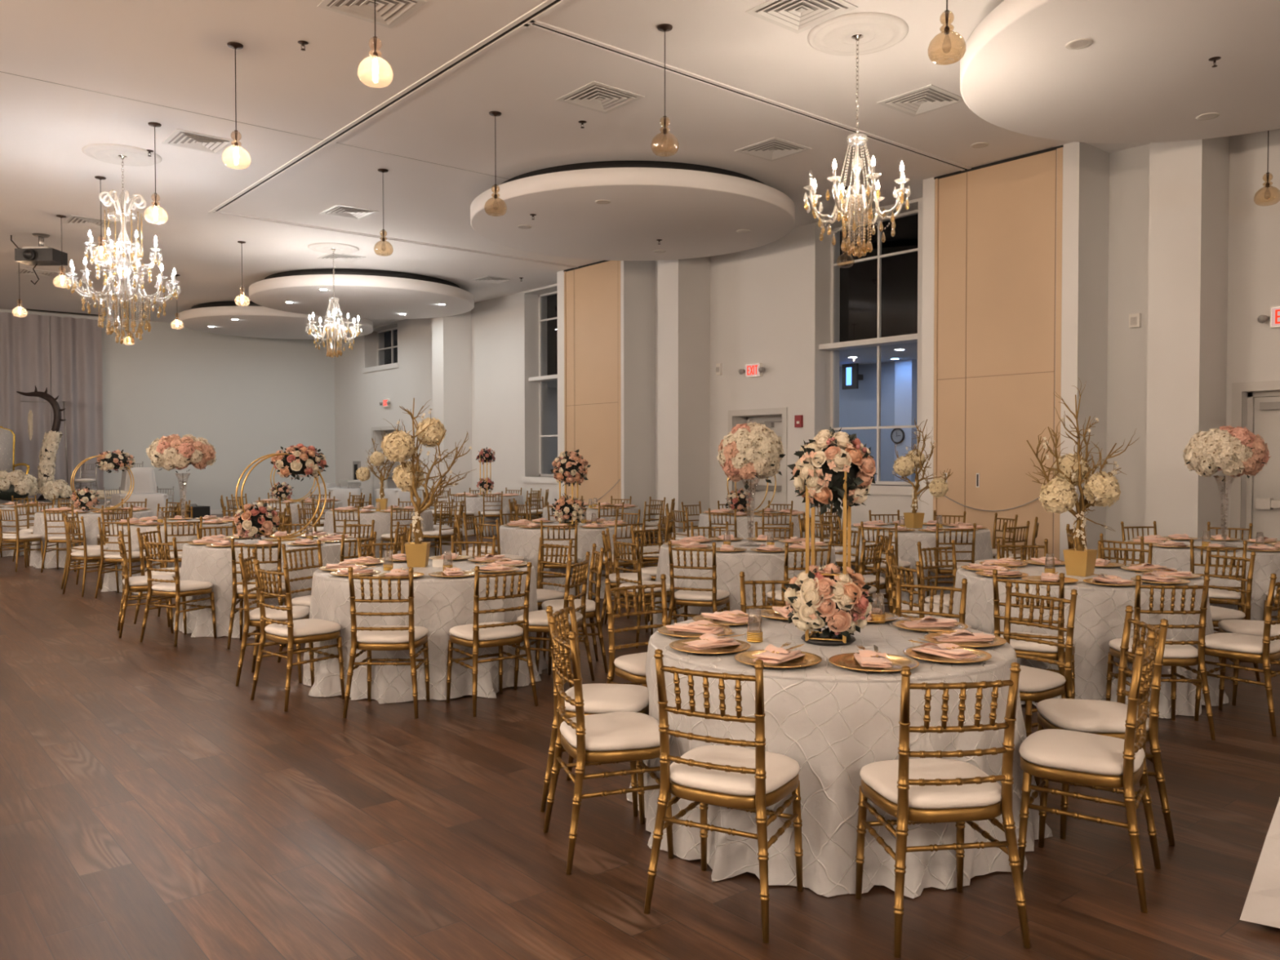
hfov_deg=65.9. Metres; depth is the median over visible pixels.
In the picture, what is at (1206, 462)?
flower
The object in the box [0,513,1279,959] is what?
floor
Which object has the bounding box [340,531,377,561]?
chair
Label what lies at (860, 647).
fork
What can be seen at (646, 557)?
chair
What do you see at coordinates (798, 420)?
fire alarm
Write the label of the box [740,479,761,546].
glass vase
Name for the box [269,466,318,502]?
centrepiece
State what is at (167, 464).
flower
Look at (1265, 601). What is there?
chair
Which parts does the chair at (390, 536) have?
leg, seat, seat frame, backrest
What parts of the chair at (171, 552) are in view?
leg, seat, backrest, leg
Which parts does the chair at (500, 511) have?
leg, backrest, leg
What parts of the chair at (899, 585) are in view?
leg, rail, rail, leg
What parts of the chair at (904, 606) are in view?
leg, leg, seat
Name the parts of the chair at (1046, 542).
leg, rail, leg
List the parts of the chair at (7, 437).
backrest, frame, armrest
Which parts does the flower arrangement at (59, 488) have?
hydrangea flower, hydrangea flower, hydrangea flower, hydrangea flower, hydrangea flower, hydrangea flower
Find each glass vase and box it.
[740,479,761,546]
[1217,476,1236,546]
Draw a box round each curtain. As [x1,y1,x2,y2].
[0,311,51,497]
[50,315,103,492]
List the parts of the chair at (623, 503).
leg, backrest, leg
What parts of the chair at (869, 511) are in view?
leg, backrest, leg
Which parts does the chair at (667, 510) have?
leg, seat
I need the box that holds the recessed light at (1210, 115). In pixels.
[1195,112,1219,120]
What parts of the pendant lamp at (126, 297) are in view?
cord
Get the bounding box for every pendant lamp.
[17,262,24,317]
[56,214,66,284]
[93,176,106,256]
[125,297,129,342]
[143,121,168,224]
[175,274,180,329]
[225,41,250,166]
[234,240,245,302]
[364,0,393,87]
[374,168,390,256]
[488,111,506,215]
[650,23,679,155]
[835,186,853,268]
[927,0,965,65]
[1259,130,1274,205]
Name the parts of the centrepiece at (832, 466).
post, post, post, post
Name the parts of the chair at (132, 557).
leg, backrest, stretcher frame, seat, seat frame, leg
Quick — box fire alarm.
[794,414,803,427]
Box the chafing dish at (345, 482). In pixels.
[338,479,360,488]
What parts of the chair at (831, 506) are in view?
backrest, leg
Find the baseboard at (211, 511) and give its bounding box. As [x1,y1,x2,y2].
[169,509,235,515]
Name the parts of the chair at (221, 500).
leg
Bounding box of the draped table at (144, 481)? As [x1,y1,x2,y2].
[120,466,156,493]
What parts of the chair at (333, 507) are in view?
leg, backrest, seat, leg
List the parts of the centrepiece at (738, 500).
plate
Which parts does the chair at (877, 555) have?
leg, rail, rail, seat, rail, seat frame, rail, leg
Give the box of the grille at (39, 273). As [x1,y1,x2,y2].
[21,269,54,276]
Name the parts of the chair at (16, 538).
leg, backrest, leg, stretcher frame, seat, seat frame, leg, leg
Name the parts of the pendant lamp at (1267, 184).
cord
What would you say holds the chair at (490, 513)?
on the floor
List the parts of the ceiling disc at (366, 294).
frame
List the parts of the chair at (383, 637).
leg, leg, rail, rail, rail, rail, seat frame, seat, leg, leg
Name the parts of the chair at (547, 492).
leg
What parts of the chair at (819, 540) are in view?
seat, backrest, leg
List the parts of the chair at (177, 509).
leg, backrest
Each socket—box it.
[99,235,102,247]
[154,192,157,207]
[234,129,238,147]
[372,36,377,59]
[382,229,385,241]
[493,184,497,199]
[662,115,666,134]
[944,9,949,35]
[1265,172,1269,187]
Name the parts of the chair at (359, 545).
leg, rail, leg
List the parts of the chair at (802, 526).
leg, backrest, leg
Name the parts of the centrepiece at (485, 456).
post, post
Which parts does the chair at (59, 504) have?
backrest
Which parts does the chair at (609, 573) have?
leg, leg, seat, seat frame, leg, leg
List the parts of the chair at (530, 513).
leg, backrest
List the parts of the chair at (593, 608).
leg, leg, seat, seat frame, leg, leg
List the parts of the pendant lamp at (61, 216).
cord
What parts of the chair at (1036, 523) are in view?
seat, leg, backrest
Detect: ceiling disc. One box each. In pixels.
[177,300,373,339]
[248,268,474,319]
[470,160,795,261]
[960,0,1279,143]
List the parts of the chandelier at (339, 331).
crown, chain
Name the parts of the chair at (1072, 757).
leg, leg, seat, seat frame, leg, rail, rail, rail, leg, rail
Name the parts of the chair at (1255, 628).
leg, seat, seat frame, leg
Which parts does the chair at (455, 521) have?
backrest, leg, leg, seat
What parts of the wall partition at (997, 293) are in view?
handle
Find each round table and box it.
[0,504,57,556]
[29,509,154,568]
[100,519,240,594]
[173,536,358,638]
[251,500,342,536]
[302,557,546,703]
[323,508,437,559]
[444,494,525,535]
[497,521,637,599]
[542,505,642,543]
[626,613,1053,898]
[647,538,835,633]
[697,511,810,538]
[840,524,993,605]
[951,563,1228,718]
[1119,538,1279,632]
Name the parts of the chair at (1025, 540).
seat, leg, backrest, leg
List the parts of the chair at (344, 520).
leg, rail, leg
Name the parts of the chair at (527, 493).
seat, backrest, leg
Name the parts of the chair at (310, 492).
backrest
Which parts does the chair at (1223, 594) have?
leg, backrest, seat, seat frame, leg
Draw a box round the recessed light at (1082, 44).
[1065,38,1093,49]
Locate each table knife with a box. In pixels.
[687,623,728,626]
[706,634,744,639]
[728,613,750,617]
[776,644,804,653]
[873,644,878,657]
[892,617,933,619]
[918,638,955,648]
[921,630,969,632]
[982,563,1012,564]
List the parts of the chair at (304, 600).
leg, seat, rail, rail, rail, rail, leg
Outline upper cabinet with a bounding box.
[352,461,360,479]
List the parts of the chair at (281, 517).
backrest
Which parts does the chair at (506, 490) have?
backrest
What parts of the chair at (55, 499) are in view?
backrest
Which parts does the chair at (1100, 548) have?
leg, rail, leg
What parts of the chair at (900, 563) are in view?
leg, backrest, seat frame, seat, leg, leg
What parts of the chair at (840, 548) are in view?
leg, backrest, seat, leg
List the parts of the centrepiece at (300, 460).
plate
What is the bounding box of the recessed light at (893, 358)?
[888,357,901,359]
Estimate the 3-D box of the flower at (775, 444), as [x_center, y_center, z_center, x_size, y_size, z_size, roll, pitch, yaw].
[1.146,-0.316,8.690,0.208,0.199,0.209,-30,-36,23]
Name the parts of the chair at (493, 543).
leg, rail, leg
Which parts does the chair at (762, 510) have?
leg, leg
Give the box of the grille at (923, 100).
[886,88,957,115]
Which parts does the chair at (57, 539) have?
leg, leg, backrest, stretcher frame, seat, seat frame, leg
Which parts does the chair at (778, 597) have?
seat, seat frame, leg, rail, rail, leg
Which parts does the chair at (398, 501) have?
backrest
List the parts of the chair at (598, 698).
leg, rail, leg, seat, seat frame, leg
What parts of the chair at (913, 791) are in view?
leg, leg, seat, seat frame, rail, rail, rail, leg, rail, leg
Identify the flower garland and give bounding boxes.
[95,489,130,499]
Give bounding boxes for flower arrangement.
[0,469,39,501]
[39,479,72,501]
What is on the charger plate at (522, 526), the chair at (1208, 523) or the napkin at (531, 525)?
the napkin at (531, 525)
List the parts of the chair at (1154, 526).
leg, backrest, leg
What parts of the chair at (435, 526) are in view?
leg, seat, backrest, leg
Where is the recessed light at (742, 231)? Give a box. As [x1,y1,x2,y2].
[736,229,750,233]
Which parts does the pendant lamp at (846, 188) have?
cord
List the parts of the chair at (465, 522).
leg, backrest, leg, seat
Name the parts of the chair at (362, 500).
backrest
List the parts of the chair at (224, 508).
leg, backrest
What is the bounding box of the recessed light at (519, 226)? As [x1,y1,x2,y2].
[517,225,531,228]
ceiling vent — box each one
[15,268,59,276]
[62,214,118,229]
[161,128,235,154]
[317,0,426,28]
[317,253,364,262]
[319,204,378,219]
[471,275,515,284]
[555,80,644,114]
[734,137,811,161]
[745,0,857,33]
[876,84,964,116]
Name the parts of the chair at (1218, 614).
leg, rail, rail, rail, seat, seat frame, rail, leg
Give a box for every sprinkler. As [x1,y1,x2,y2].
[146,149,153,156]
[297,40,308,50]
[577,120,586,128]
[1208,56,1221,67]
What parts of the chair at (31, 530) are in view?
leg, seat, backrest, leg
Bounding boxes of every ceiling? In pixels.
[0,0,1149,326]
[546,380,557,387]
[839,342,917,366]
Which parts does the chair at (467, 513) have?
leg, backrest, seat, leg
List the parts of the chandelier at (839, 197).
arm, arm, candle bulb, arm, arm, crown, chain, arm, arm, candle bulb, arm, candle bulb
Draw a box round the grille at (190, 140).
[168,133,228,152]
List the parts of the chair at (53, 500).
seat, leg, backrest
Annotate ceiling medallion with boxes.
[81,143,161,166]
[307,242,359,253]
[807,12,908,55]
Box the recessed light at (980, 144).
[970,142,988,147]
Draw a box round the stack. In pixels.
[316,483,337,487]
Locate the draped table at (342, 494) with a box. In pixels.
[311,487,363,507]
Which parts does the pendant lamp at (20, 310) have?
cord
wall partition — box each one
[563,260,621,504]
[933,144,1063,560]
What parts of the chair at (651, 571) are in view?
leg, rail, seat, rail, rail, rail, leg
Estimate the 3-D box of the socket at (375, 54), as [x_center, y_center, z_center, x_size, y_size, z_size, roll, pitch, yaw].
[-1.819,-2.967,6.785,0.036,0.145,0.034,-1,2,-40]
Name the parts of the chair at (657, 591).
leg, rail, rail, rail, rail, leg, seat, seat frame, leg, leg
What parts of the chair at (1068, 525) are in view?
backrest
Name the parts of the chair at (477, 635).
leg, leg, seat, seat frame, leg, rail, rail, rail, rail, leg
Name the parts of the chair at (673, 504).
seat, leg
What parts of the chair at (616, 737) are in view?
leg, rail, rail, rail, rail, leg, seat frame, seat, leg, leg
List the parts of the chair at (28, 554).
stretcher frame, seat, leg, leg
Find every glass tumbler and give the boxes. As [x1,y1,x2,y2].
[306,530,313,540]
[382,555,393,570]
[442,556,453,571]
[581,519,586,523]
[723,541,730,545]
[746,608,763,642]
[766,530,774,545]
[870,593,885,623]
[1044,553,1055,573]
[1201,530,1210,546]
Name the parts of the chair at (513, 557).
leg, backrest, leg, seat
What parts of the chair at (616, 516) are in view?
leg, leg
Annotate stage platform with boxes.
[0,497,111,508]
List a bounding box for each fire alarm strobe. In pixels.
[715,363,722,375]
[1128,313,1141,328]
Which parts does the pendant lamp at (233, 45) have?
cord, bulb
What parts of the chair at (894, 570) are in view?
leg, rail, rail, rail, rail, leg, seat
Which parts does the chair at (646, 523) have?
leg, seat, backrest, leg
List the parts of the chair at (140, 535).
leg, rail, rail, leg, seat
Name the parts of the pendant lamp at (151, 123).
cord, bulb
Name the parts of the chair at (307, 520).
rail, leg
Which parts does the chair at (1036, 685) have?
leg, leg, rail, rail, rail, rail, seat frame, seat, leg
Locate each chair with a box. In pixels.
[0,426,30,501]
[0,506,44,572]
[0,512,31,566]
[11,495,36,503]
[12,500,39,561]
[18,499,54,555]
[40,506,87,572]
[53,495,71,507]
[57,500,80,508]
[61,511,107,589]
[62,515,119,596]
[74,461,97,489]
[94,516,152,598]
[97,504,133,545]
[100,508,131,545]
[103,486,120,506]
[117,530,173,638]
[121,498,146,507]
[127,461,143,466]
[133,524,181,623]
[139,535,216,646]
[156,486,175,515]
[156,502,179,518]
[160,506,193,519]
[163,515,202,568]
[164,498,182,517]
[183,500,191,517]
[195,520,235,538]
[220,494,224,517]
[223,506,237,517]
[226,496,241,517]
[226,537,285,648]
[231,493,247,516]
[235,548,310,685]
[250,560,345,711]
[257,497,288,533]
[271,518,309,533]
[273,506,286,533]
[277,540,323,662]
[281,509,289,533]
[285,502,317,534]
[297,504,333,535]
[301,499,324,532]
[305,496,335,528]
[310,492,330,499]
[332,505,370,551]
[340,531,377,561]
[342,519,374,556]
[342,566,430,718]
[347,497,371,507]
[348,492,362,507]
[351,494,364,507]
[356,535,404,559]
[381,505,414,555]
[392,525,407,555]
[396,521,412,554]
[397,497,421,506]
[421,502,457,555]
[422,489,445,524]
[425,493,448,524]
[433,498,456,554]
[434,500,464,555]
[435,488,450,523]
[446,561,537,716]
[447,491,475,536]
[450,534,496,557]
[453,514,491,557]
[462,511,497,553]
[469,487,486,493]
[474,518,524,560]
[480,491,503,528]
[499,508,528,525]
[505,487,521,495]
[508,497,516,520]
[512,490,539,520]
[514,551,595,689]
[515,500,528,520]
[524,488,542,518]
[527,496,544,520]
[528,488,548,519]
[536,537,573,637]
[539,520,580,599]
[540,594,648,816]
[541,543,608,675]
[542,616,673,874]
[546,502,556,521]
[582,509,586,519]
[595,518,645,602]
[598,502,624,521]
[600,528,651,632]
[604,573,668,687]
[610,495,631,504]
[612,533,676,648]
[615,508,640,539]
[626,523,662,618]
[633,500,662,544]
[636,514,674,567]
[639,511,670,564]
[641,496,665,544]
[643,648,803,942]
[647,497,675,543]
[665,502,696,542]
[667,540,729,625]
[671,506,708,540]
[680,501,701,535]
[690,521,728,539]
[707,507,737,537]
[717,500,737,510]
[739,571,790,613]
[754,521,794,539]
[761,508,792,539]
[766,541,831,605]
[768,500,793,510]
[797,513,838,552]
[808,511,838,544]
[808,517,859,571]
[814,504,832,536]
[816,510,847,544]
[818,511,843,555]
[829,523,861,573]
[855,662,1031,958]
[858,535,884,611]
[860,521,911,601]
[862,528,893,612]
[868,509,899,523]
[884,545,949,617]
[888,555,971,628]
[895,573,967,623]
[916,539,956,618]
[926,523,976,596]
[933,510,966,524]
[974,520,1030,564]
[991,512,1017,558]
[991,568,1075,698]
[995,516,1039,559]
[995,537,1048,562]
[1003,581,1077,737]
[1017,630,1160,912]
[1034,604,1174,845]
[1066,524,1086,549]
[1066,526,1075,549]
[1097,540,1153,565]
[1099,533,1144,563]
[1105,574,1215,740]
[1120,520,1156,542]
[1189,538,1247,618]
[1194,573,1279,736]
[1204,546,1260,681]
[1206,521,1253,540]
[1217,594,1279,705]
[1262,589,1279,621]
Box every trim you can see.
[1,71,509,179]
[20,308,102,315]
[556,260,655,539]
[894,359,917,481]
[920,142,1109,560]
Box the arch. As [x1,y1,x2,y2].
[16,385,66,500]
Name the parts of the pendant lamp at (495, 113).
cord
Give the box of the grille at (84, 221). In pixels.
[68,217,112,228]
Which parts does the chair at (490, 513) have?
leg, seat, seat frame, stretcher frame, backrest, leg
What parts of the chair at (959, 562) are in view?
leg, leg, seat frame, stretcher frame, seat, backrest, leg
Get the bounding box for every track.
[208,0,570,213]
[210,211,578,268]
[524,20,971,170]
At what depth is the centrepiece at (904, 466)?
10.94 m
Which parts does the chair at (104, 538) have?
leg, backrest, leg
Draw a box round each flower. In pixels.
[69,488,99,510]
[95,450,132,472]
[146,443,157,458]
[150,457,164,468]
[151,438,160,445]
[151,449,165,466]
[155,441,171,453]
[157,435,173,444]
[162,447,177,461]
[162,459,176,469]
[168,434,182,439]
[169,439,184,450]
[171,452,190,467]
[175,464,189,470]
[177,442,195,458]
[180,434,195,440]
[181,435,193,445]
[189,448,202,463]
[191,440,205,453]
[191,457,206,468]
[193,436,208,444]
[201,444,216,462]
[205,456,216,466]
[235,504,275,540]
[271,485,291,500]
[273,446,324,479]
[553,450,586,484]
[553,495,584,520]
[716,448,727,466]
[718,439,726,452]
[721,432,737,447]
[722,459,739,475]
[723,440,739,460]
[724,471,742,483]
[726,488,752,512]
[730,423,750,433]
[731,452,748,468]
[733,427,750,440]
[736,435,755,453]
[737,462,758,479]
[744,445,762,462]
[746,422,761,431]
[747,430,767,448]
[749,424,770,438]
[751,456,772,475]
[756,475,769,479]
[757,437,778,458]
[763,463,780,476]
[766,432,782,451]
[769,451,781,466]
[775,446,784,460]
[788,570,870,638]
[800,442,871,506]
[1182,444,1187,460]
[1183,452,1198,470]
[1185,440,1198,453]
[1186,446,1204,466]
[1189,430,1207,441]
[1194,465,1217,477]
[1195,433,1214,449]
[1200,456,1218,471]
[1202,441,1222,458]
[1204,428,1222,435]
[1212,430,1231,443]
[1213,449,1235,468]
[1217,435,1242,455]
[1219,425,1235,434]
[1221,458,1244,475]
[1221,469,1244,478]
[1229,426,1251,437]
[1231,430,1256,448]
[1232,444,1253,462]
[1239,453,1262,472]
[1241,465,1264,475]
[1248,436,1268,458]
[1254,434,1264,444]
[1256,450,1271,467]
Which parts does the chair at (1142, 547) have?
leg, backrest, leg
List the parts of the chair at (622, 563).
leg, seat, seat frame, stretcher frame, backrest, leg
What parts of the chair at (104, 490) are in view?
leg, backrest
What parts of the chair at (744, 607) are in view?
leg, rail, rail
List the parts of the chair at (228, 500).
leg, backrest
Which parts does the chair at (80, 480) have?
leg, seat, seat frame, backrest, leg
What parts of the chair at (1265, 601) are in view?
leg, seat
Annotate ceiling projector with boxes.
[10,233,67,284]
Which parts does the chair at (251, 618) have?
leg, rail, rail, rail, rail, leg, seat frame, seat, leg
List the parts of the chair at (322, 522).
leg, seat, backrest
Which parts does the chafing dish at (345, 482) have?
lid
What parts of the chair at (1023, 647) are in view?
leg, rail, rail, rail, rail, seat, seat frame, leg, leg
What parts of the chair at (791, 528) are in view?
leg, rail, leg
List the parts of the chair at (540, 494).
backrest, leg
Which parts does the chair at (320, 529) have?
leg, backrest, seat, leg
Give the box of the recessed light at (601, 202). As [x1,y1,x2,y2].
[595,200,610,204]
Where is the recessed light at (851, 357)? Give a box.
[846,355,859,358]
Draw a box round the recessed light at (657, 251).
[653,249,666,253]
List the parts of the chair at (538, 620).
leg, leg, seat frame, seat, leg, rail, rail, rail, rail, leg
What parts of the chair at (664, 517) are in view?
seat, leg, backrest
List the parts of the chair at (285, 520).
leg, backrest, leg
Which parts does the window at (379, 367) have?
sill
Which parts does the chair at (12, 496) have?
backrest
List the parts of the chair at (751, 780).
leg, leg, rail, rail, rail, rail, seat frame, seat, leg, leg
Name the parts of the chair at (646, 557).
stretcher frame, seat, seat frame, leg, backrest, leg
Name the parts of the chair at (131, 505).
backrest, leg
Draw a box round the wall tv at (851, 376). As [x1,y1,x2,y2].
[841,363,862,389]
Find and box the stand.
[20,400,71,498]
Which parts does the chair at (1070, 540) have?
backrest, leg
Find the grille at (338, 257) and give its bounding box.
[322,253,359,262]
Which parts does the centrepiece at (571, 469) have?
post, post, post, post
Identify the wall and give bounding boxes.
[0,309,335,511]
[334,128,1279,563]
[769,361,894,481]
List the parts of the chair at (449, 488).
backrest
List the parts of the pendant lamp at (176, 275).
cord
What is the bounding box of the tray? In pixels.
[800,632,855,645]
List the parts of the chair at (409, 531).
leg, leg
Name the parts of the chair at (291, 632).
leg, rail, rail, rail, rail, leg, seat, seat frame, leg, leg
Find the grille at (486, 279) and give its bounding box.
[475,276,509,283]
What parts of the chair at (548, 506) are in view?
leg, backrest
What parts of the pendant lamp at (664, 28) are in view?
cord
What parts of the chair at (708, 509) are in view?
leg, backrest, leg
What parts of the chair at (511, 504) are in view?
leg, backrest, leg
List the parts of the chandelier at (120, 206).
arm, arm, chain, arm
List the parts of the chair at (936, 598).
leg, rail, rail, rail, rail, seat, leg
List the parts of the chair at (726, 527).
leg, rail, leg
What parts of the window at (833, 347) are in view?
sill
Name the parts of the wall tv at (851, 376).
mount arm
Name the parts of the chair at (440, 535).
leg, seat, seat frame, stretcher frame, leg, backrest, leg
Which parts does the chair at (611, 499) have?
backrest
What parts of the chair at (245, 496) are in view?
backrest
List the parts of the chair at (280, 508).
backrest, leg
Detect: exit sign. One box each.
[379,398,390,407]
[738,362,764,377]
[1257,306,1279,328]
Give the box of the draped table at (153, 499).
[111,493,169,518]
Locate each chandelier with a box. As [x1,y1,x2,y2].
[65,155,181,344]
[305,248,362,358]
[803,34,910,257]
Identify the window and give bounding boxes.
[362,327,398,373]
[521,290,557,483]
[546,386,557,474]
[818,209,919,495]
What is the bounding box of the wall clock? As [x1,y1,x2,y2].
[890,428,904,444]
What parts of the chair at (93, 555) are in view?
leg, backrest, leg, seat frame, stretcher frame, seat, leg, leg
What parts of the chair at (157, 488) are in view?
backrest, leg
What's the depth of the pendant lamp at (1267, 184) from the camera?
10.03 m
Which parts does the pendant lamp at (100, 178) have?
cord, bulb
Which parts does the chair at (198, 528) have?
leg, rail, leg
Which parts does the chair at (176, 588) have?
leg, rail, rail, rail, rail, leg, seat frame, seat, leg, leg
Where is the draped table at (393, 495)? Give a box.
[375,488,422,507]
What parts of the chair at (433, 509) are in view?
seat, seat frame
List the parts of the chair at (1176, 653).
leg, leg, seat, seat frame, rail, rail, rail, rail, leg, leg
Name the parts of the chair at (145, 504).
backrest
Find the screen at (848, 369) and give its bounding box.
[846,367,851,385]
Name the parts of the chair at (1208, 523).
leg, backrest, leg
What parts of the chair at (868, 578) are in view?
seat, leg, seat frame, rail, leg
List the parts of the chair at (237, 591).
leg, leg, rail, rail, rail, rail, seat, seat frame, leg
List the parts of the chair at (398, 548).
leg, leg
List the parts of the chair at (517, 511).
leg, backrest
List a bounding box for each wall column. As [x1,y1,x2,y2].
[431,310,471,524]
[657,256,710,544]
[1145,136,1229,538]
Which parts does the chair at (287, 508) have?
leg, leg, seat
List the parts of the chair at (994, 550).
leg, seat, backrest, leg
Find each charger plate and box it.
[64,511,89,513]
[93,511,116,513]
[134,523,164,525]
[166,517,193,519]
[167,523,195,525]
[186,540,220,545]
[195,517,218,519]
[199,521,228,524]
[205,542,245,547]
[226,535,257,538]
[249,542,282,547]
[286,542,324,546]
[298,533,333,537]
[313,538,350,542]
[317,535,352,538]
[318,564,366,571]
[329,569,381,577]
[338,560,385,565]
[354,511,377,513]
[359,506,377,509]
[372,572,424,577]
[378,510,399,512]
[381,556,406,562]
[428,555,471,560]
[428,570,475,577]
[467,556,511,563]
[471,566,519,573]
[486,561,528,567]
[502,524,529,526]
[518,525,543,528]
[531,520,554,523]
[549,526,577,528]
[579,525,608,528]
[589,506,610,509]
[601,523,621,526]
[657,624,732,638]
[663,542,700,546]
[669,637,750,654]
[674,545,712,549]
[677,538,712,542]
[692,613,762,626]
[707,546,746,552]
[708,537,743,541]
[728,514,752,516]
[734,649,822,668]
[746,537,781,541]
[750,547,785,552]
[755,514,778,516]
[755,608,788,620]
[756,510,779,511]
[777,539,811,543]
[778,513,800,515]
[782,546,822,549]
[800,542,827,546]
[828,652,919,671]
[866,611,899,622]
[884,528,915,532]
[886,522,905,524]
[893,618,968,632]
[902,645,991,663]
[917,528,949,532]
[922,522,947,525]
[924,631,1006,647]
[944,524,973,527]
[946,528,977,531]
[960,564,1009,571]
[974,570,1028,577]
[978,561,1027,567]
[1021,575,1078,583]
[1022,559,1065,565]
[1083,578,1142,586]
[1094,562,1124,568]
[1120,565,1171,572]
[1127,540,1166,544]
[1130,576,1190,584]
[1144,571,1201,578]
[1152,543,1190,548]
[1162,536,1198,540]
[1197,548,1237,551]
[1200,537,1240,541]
[1241,539,1279,543]
[1242,546,1279,552]
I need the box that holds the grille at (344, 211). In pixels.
[325,206,372,218]
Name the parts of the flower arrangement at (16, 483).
hydrangea flower, hydrangea flower, hydrangea flower, hydrangea flower, hydrangea flower, hydrangea flower, hydrangea flower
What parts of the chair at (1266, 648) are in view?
leg, leg, seat, seat frame, leg, rail, rail, rail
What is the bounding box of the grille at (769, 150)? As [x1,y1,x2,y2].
[742,141,804,159]
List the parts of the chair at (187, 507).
leg, backrest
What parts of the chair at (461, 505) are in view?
seat, stretcher frame, leg, backrest, leg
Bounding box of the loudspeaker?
[172,503,209,519]
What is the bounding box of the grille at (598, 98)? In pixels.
[565,85,635,111]
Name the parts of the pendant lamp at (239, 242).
cord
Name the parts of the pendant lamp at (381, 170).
cord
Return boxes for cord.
[591,479,620,503]
[944,495,1039,511]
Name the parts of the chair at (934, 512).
leg, backrest, leg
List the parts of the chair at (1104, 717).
leg, leg, seat, seat frame, leg, rail, rail, rail, rail, leg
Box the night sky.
[546,213,918,375]
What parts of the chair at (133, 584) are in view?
leg, leg, seat frame, seat, leg, leg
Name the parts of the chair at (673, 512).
leg, backrest, leg, seat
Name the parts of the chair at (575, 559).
leg, stretcher frame, backrest, seat, seat frame, leg, leg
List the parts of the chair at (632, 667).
leg, seat, seat frame, rail, rail, rail, rail, leg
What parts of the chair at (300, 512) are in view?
leg, backrest, leg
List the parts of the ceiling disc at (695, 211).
frame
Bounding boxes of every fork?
[702,631,734,639]
[708,623,731,625]
[771,642,791,653]
[857,644,872,657]
[899,618,937,621]
[908,640,951,648]
[928,632,972,634]
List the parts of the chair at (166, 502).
leg, backrest, leg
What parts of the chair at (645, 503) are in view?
leg, seat, stretcher frame, seat frame, backrest, leg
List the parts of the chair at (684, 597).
leg, leg, rail, rail, rail, rail, seat frame, seat, leg, leg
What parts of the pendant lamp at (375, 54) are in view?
cord, bulb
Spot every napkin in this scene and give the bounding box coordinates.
[4,501,17,504]
[40,507,58,511]
[58,506,71,510]
[69,509,83,512]
[119,517,142,521]
[119,519,142,523]
[133,506,147,509]
[138,515,157,519]
[138,520,161,524]
[173,515,184,519]
[192,537,221,543]
[201,534,230,540]
[202,515,216,518]
[202,519,223,522]
[212,539,239,546]
[218,515,235,519]
[220,517,234,520]
[233,533,249,537]
[253,540,273,544]
[274,530,287,536]
[292,538,317,544]
[302,531,326,536]
[317,535,346,540]
[321,533,347,537]
[324,560,362,568]
[337,564,376,574]
[342,506,356,509]
[344,555,380,563]
[359,508,371,511]
[363,505,374,508]
[384,508,395,511]
[384,568,408,576]
[388,553,406,559]
[439,552,458,559]
[442,567,465,575]
[472,554,505,560]
[479,563,512,570]
[492,558,524,564]
[506,520,528,525]
[510,519,532,523]
[525,522,540,527]
[531,517,550,521]
[556,523,568,528]
[582,522,604,527]
[586,517,604,521]
[600,502,610,505]
[600,520,622,524]
[603,519,623,523]
[623,503,635,506]
[666,619,724,634]
[671,537,693,544]
[679,541,708,547]
[682,535,710,541]
[682,633,741,650]
[701,609,754,623]
[704,509,723,512]
[716,508,730,511]
[717,534,735,539]
[720,544,734,550]
[736,511,746,515]
[751,644,805,664]
[756,534,771,540]
[756,544,782,551]
[764,507,773,511]
[772,605,790,617]
[778,508,795,511]
[783,536,805,542]
[788,542,817,548]
[791,510,804,513]
[795,539,825,545]
[853,521,869,525]
[853,649,893,667]
[863,524,881,527]
[866,520,886,524]
[866,607,880,620]
[891,525,909,530]
[892,520,905,524]
[899,615,959,627]
[911,642,978,659]
[924,525,942,531]
[926,520,938,524]
[932,629,995,641]
[948,521,970,525]
[949,525,970,528]
[963,524,982,528]
[967,560,1004,568]
[982,566,1022,575]
[984,557,1022,565]
[1030,556,1061,564]
[1040,572,1059,582]
[1093,574,1133,584]
[1094,558,1110,565]
[1125,562,1165,569]
[1133,537,1163,542]
[1136,534,1166,540]
[1141,573,1181,582]
[1151,568,1193,576]
[1155,540,1186,546]
[1168,533,1190,538]
[1206,542,1224,549]
[1210,534,1230,539]
[1246,536,1277,542]
[1247,544,1278,550]
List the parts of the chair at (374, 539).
leg, rail, rail, leg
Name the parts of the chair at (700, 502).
leg, seat, backrest, leg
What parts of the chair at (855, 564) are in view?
leg, rail, rail, rail, rail, leg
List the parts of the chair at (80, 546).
leg, backrest, leg, stretcher frame, seat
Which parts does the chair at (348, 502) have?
backrest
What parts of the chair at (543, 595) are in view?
leg, seat, seat frame, rail, rail, rail, rail, leg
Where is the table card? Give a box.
[432,559,447,567]
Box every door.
[371,425,401,506]
[728,407,787,511]
[1230,380,1279,540]
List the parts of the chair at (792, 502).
backrest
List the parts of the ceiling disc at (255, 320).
frame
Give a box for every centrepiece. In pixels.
[69,449,135,511]
[146,434,216,521]
[232,443,328,541]
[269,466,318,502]
[355,429,398,510]
[380,397,475,567]
[475,447,495,496]
[550,448,591,524]
[716,422,785,546]
[724,475,776,515]
[782,426,876,645]
[891,419,953,528]
[1025,377,1139,576]
[1182,425,1271,546]
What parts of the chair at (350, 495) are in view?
backrest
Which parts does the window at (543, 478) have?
sill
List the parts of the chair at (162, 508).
leg, backrest, leg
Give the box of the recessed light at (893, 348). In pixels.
[892,348,906,350]
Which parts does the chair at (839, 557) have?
leg, backrest, leg, seat, seat frame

